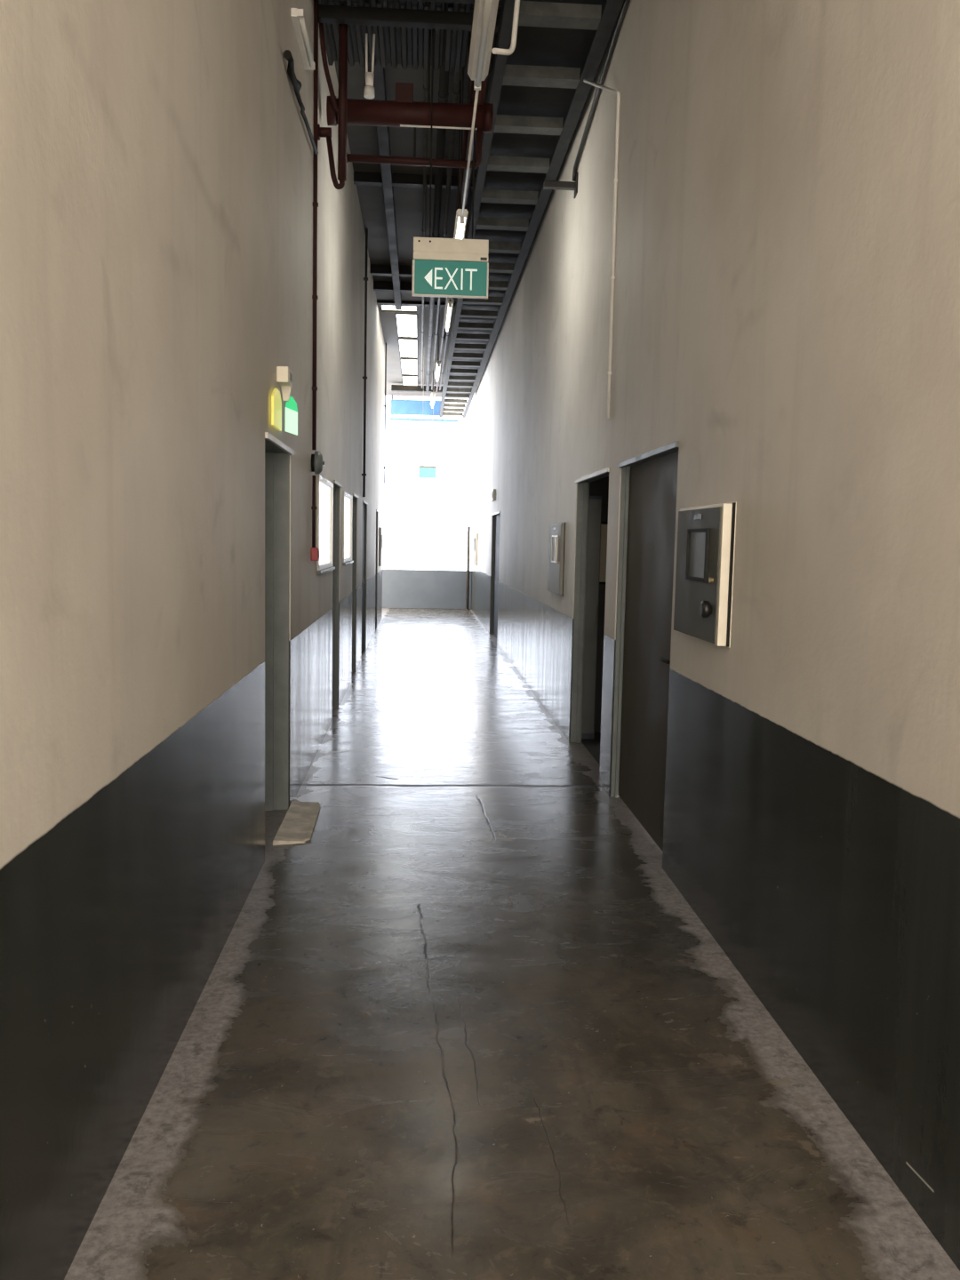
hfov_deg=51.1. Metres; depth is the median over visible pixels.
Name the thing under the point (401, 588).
wall
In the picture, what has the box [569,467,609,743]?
door frame
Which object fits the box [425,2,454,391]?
ceiling pipe
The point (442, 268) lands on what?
exit sign
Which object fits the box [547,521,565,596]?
control panel
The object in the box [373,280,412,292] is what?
beam
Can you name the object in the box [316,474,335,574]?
window
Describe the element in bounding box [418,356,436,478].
exit sign
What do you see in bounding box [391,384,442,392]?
beam
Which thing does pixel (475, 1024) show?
floor
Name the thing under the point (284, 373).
exit light
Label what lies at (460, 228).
tube light
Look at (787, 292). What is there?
wall
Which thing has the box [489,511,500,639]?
door
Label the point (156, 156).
wall
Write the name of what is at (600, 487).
wall
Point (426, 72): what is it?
ceiling pipe
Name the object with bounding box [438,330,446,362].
conduit
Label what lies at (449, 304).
tube light
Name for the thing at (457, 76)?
ceiling pipe
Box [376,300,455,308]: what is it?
beam
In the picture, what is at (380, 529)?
upper cabinet
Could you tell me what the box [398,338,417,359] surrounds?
window
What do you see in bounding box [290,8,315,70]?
wall light
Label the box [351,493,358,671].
door
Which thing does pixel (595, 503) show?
door
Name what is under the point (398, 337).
window
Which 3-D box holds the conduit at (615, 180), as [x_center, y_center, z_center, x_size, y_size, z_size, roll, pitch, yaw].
[0.788,-2.690,6.795,0.029,2.430,0.779,0,6,-11]
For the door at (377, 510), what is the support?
in the wall at (156, 156)
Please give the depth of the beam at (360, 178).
10.50 m
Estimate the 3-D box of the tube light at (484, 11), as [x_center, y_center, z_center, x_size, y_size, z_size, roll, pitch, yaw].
[0.043,-3.546,4.536,0.108,1.433,1.410,1,6,-4]
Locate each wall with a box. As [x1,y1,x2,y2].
[0,0,384,1279]
[382,568,471,609]
[471,0,959,1271]
[589,476,608,732]
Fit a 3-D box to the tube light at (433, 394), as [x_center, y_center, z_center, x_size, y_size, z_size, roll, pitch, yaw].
[-0.978,-5.436,20.993,0.089,0.948,1.700,1,6,-4]
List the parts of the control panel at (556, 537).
viewing pane, viewing frame, handle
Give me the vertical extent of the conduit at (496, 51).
0.805 m
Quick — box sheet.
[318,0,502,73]
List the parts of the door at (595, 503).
handle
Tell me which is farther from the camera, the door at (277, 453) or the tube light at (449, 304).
the tube light at (449, 304)
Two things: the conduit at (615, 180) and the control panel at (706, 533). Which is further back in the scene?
the conduit at (615, 180)
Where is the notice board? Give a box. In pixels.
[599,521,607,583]
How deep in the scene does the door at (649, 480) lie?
5.69 m
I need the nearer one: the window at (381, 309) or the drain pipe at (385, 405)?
the window at (381, 309)
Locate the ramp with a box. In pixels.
[272,800,320,845]
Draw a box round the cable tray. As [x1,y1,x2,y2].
[439,0,623,417]
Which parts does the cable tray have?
rail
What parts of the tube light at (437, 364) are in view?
hanger rod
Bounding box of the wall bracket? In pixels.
[543,172,578,198]
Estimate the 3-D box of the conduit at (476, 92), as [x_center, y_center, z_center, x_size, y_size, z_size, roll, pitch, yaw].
[-0.073,-3.042,6.417,0.016,0.016,2.240,1,6,-3]
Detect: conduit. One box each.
[311,0,318,547]
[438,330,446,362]
[461,89,479,220]
[491,0,519,55]
[572,0,630,181]
[583,79,620,418]
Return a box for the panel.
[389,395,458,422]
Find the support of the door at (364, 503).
in the wall at (156, 156)
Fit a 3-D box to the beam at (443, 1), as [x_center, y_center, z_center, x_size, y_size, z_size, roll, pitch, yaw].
[-0.084,-4.113,6.319,1.968,0.140,0.140,1,6,-4]
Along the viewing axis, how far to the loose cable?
5.48 m
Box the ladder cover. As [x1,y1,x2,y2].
[446,0,607,394]
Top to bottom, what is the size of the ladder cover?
0.010 m
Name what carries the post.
on the floor
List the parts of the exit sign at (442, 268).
hanger rod, panel frame, sign panel, hanger rod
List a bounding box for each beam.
[318,4,500,31]
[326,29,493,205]
[353,171,475,189]
[364,0,401,310]
[370,264,412,276]
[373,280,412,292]
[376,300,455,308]
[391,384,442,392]
[409,0,503,5]
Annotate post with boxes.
[464,526,470,609]
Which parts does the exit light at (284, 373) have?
yellow panel, pale panel, green panel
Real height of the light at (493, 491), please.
0.180 m
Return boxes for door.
[264,432,293,810]
[332,480,342,707]
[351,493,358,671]
[360,500,367,655]
[375,509,378,628]
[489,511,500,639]
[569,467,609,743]
[581,495,601,738]
[610,440,679,850]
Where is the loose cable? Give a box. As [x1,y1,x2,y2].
[283,49,318,154]
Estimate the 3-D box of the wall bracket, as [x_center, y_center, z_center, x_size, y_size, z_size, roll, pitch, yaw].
[0.650,-3.684,8.128,0.268,0.160,0.140,1,6,-4]
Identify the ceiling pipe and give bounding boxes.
[420,0,430,388]
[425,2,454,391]
[431,3,465,389]
[435,79,474,391]
[439,204,467,390]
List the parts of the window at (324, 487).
pane, sill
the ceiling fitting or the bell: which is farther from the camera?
the ceiling fitting
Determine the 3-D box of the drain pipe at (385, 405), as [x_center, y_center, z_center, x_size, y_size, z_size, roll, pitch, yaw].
[-1.868,-4.445,19.780,0.055,2.720,0.060,1,6,-4]
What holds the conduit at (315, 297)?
attached to the wall at (156, 156)
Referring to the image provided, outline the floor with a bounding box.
[64,608,959,1279]
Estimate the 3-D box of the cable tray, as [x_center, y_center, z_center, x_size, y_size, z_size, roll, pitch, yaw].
[-0.013,-4.778,14.724,0.705,0.125,24.200,1,6,-4]
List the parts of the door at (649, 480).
handle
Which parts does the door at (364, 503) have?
frame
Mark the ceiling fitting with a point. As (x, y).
(369, 89)
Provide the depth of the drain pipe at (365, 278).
12.54 m
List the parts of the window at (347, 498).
pane, sill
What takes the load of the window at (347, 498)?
in the wall at (156, 156)
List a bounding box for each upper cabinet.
[378,527,382,566]
[472,532,478,565]
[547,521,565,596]
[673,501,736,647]
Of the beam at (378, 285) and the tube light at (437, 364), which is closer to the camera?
the beam at (378, 285)
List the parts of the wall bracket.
arm, wall plate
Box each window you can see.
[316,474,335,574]
[342,490,353,565]
[380,305,417,312]
[394,313,417,339]
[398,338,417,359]
[400,359,417,375]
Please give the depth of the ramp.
5.58 m
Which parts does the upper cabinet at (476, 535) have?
door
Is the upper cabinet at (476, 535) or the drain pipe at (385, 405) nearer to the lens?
the drain pipe at (385, 405)
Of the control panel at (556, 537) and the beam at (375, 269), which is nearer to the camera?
the control panel at (556, 537)
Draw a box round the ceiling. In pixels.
[328,0,501,397]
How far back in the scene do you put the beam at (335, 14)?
6.63 m
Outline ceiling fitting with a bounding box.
[363,33,375,99]
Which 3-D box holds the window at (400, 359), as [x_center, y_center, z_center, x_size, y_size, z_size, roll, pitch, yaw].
[-1.568,-6.064,22.345,0.380,0.036,2.140,1,6,-4]
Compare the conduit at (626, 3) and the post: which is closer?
the conduit at (626, 3)
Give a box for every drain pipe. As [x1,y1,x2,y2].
[361,228,367,496]
[383,343,386,484]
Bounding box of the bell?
[311,450,324,474]
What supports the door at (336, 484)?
in the wall at (156, 156)
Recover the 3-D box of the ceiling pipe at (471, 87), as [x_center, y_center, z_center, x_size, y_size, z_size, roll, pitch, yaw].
[-0.398,-5.049,13.516,0.052,0.226,21.900,1,6,-4]
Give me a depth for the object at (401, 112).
7.04 m
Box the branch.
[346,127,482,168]
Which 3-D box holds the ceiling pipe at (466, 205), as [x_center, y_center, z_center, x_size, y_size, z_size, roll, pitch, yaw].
[-0.318,-5.064,13.519,0.064,0.192,21.900,1,6,-4]
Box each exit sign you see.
[411,28,488,298]
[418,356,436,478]
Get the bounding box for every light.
[271,366,297,435]
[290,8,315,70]
[430,372,435,407]
[434,313,441,382]
[443,236,454,332]
[453,168,468,239]
[467,0,498,90]
[490,488,495,501]
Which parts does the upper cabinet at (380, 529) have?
door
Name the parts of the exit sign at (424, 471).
hanger rod, sign panel, hanger rod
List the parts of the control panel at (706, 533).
viewing pane, viewing frame, name plate, knob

